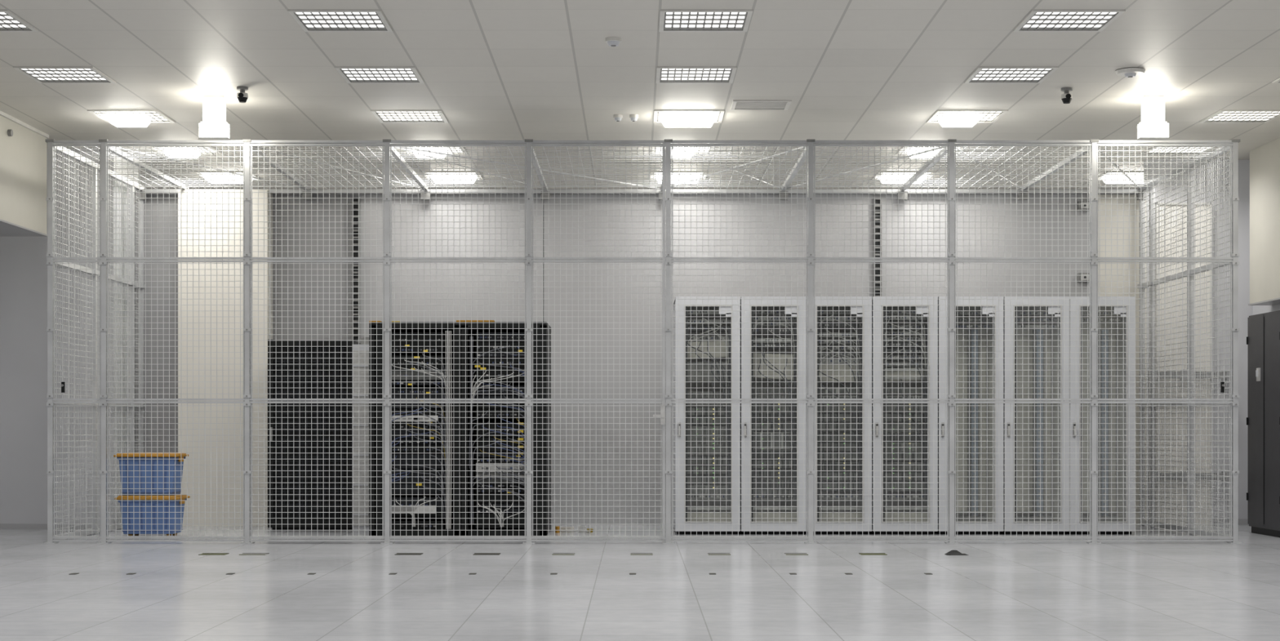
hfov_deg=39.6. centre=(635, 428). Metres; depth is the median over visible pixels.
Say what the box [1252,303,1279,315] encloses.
wall
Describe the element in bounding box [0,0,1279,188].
ceiling
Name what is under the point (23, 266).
wall
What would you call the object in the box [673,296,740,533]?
rack
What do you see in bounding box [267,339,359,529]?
tall cabinet
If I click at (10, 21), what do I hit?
recessed light
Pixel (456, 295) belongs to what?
wall
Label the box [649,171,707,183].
recessed light
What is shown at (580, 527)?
power adapter
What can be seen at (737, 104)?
ceiling vent
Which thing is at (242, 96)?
dome security camera
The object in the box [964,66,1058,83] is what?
recessed light
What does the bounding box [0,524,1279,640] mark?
floor
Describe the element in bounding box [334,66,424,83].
recessed light
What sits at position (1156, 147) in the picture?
recessed light
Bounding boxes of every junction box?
[1077,200,1088,209]
[1077,272,1088,282]
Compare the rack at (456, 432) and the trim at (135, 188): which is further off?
the trim at (135, 188)
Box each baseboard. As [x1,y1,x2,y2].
[0,524,111,528]
[1212,519,1248,524]
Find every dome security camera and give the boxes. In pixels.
[236,85,248,102]
[1061,87,1072,103]
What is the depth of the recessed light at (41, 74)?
13.54 m
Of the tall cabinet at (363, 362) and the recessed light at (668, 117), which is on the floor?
the tall cabinet at (363, 362)
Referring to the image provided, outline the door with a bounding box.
[1155,202,1228,525]
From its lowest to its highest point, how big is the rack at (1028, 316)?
2.170 m
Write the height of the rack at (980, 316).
2.170 m
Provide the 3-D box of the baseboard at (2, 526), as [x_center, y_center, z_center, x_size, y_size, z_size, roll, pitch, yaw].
[-5.720,0.941,17.110,1.360,0.050,0.020,0,0,0]
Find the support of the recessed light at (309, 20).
in the ceiling
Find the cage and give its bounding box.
[43,139,1242,543]
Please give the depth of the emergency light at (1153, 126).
14.41 m
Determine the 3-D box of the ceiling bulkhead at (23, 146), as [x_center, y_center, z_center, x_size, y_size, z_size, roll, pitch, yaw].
[-5.890,-2.235,11.180,1.020,0.932,10.360,0,0,0]
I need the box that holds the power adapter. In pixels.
[555,525,593,533]
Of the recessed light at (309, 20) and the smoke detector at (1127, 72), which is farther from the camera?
the smoke detector at (1127, 72)
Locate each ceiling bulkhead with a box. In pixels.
[0,110,48,236]
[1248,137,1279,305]
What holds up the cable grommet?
on the floor
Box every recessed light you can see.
[0,8,38,31]
[13,66,115,83]
[87,109,175,127]
[148,146,222,158]
[193,171,259,183]
[287,8,392,31]
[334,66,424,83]
[370,109,448,123]
[401,146,467,158]
[422,171,483,183]
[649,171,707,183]
[651,146,714,158]
[653,109,724,127]
[655,66,737,83]
[658,8,752,31]
[871,171,936,183]
[896,146,966,158]
[926,109,1008,127]
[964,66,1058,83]
[1013,8,1125,31]
[1097,171,1143,183]
[1140,146,1217,154]
[1199,109,1279,123]
[1271,77,1279,83]
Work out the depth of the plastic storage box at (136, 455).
15.68 m
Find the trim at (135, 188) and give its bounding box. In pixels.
[134,188,1146,194]
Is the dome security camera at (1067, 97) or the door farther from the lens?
the door
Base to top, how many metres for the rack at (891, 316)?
2.170 m
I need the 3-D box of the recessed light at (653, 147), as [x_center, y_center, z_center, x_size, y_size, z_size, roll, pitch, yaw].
[0.460,-2.666,17.150,0.596,0.070,0.596,0,0,0]
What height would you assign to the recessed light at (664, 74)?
0.012 m
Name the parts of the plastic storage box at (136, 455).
lid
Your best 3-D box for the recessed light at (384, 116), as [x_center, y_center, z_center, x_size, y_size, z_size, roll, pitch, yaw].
[-1.940,-2.695,15.350,0.596,0.012,0.596,0,0,0]
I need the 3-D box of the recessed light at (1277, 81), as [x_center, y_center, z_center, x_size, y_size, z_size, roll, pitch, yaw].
[5.260,-2.695,13.550,0.596,0.012,0.596,0,0,0]
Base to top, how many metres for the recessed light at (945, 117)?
0.070 m
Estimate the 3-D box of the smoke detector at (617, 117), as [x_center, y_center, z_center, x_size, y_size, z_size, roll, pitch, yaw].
[-0.147,-2.673,15.310,0.077,0.056,0.077,0,0,0]
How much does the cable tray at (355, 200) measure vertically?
1.980 m
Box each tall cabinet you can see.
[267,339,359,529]
[353,337,368,531]
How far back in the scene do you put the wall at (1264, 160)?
16.88 m
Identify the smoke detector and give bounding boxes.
[605,36,621,46]
[613,114,622,121]
[629,114,638,121]
[1115,67,1145,77]
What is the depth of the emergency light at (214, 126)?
14.41 m
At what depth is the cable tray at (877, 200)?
17.84 m
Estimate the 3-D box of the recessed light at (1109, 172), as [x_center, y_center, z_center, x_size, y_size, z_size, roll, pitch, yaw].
[5.260,-2.663,18.950,0.596,0.075,0.596,0,0,0]
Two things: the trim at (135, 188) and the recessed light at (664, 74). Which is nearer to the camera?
the recessed light at (664, 74)
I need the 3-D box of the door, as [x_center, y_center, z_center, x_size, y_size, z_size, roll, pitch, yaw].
[5.535,-0.644,17.745,0.830,3.220,0.190,0,0,0]
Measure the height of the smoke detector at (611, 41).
0.056 m
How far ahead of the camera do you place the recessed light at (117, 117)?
15.30 m
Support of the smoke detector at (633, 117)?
attached to the ceiling
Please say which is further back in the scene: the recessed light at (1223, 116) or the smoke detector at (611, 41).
the recessed light at (1223, 116)
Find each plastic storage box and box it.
[113,452,188,495]
[114,494,190,535]
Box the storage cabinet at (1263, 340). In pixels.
[1246,310,1279,537]
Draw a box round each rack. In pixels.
[368,320,551,535]
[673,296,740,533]
[740,296,805,533]
[804,296,871,533]
[869,296,937,533]
[934,296,1003,533]
[1000,296,1069,533]
[1066,296,1134,533]
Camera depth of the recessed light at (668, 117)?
15.19 m
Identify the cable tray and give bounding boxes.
[351,198,359,342]
[873,198,881,296]
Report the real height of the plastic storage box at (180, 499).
0.375 m
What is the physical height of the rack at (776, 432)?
2.170 m
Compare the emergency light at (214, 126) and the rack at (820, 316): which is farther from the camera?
the rack at (820, 316)
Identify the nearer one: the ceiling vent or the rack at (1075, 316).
the ceiling vent
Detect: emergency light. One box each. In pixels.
[198,95,230,140]
[1136,95,1169,140]
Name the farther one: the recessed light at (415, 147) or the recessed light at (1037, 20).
the recessed light at (415, 147)
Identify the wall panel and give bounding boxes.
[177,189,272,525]
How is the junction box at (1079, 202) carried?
attached to the wall at (456, 295)
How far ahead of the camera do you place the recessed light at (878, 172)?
18.79 m
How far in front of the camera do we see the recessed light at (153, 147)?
17.10 m
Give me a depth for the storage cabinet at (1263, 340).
16.13 m
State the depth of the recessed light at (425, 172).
18.79 m
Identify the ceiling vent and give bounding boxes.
[730,99,791,110]
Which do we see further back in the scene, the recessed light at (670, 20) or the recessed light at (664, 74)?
the recessed light at (664, 74)
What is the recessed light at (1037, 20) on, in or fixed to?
in the ceiling
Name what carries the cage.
on the floor
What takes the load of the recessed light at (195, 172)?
in the ceiling
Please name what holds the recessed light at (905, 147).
in the ceiling
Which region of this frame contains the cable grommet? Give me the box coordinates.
[944,550,967,555]
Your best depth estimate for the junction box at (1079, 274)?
17.79 m
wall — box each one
[0,147,138,524]
[136,159,1252,524]
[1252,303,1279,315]
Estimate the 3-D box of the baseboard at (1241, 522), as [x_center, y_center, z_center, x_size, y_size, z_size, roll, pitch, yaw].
[5.985,0.936,17.842,0.430,0.060,0.014,0,0,0]

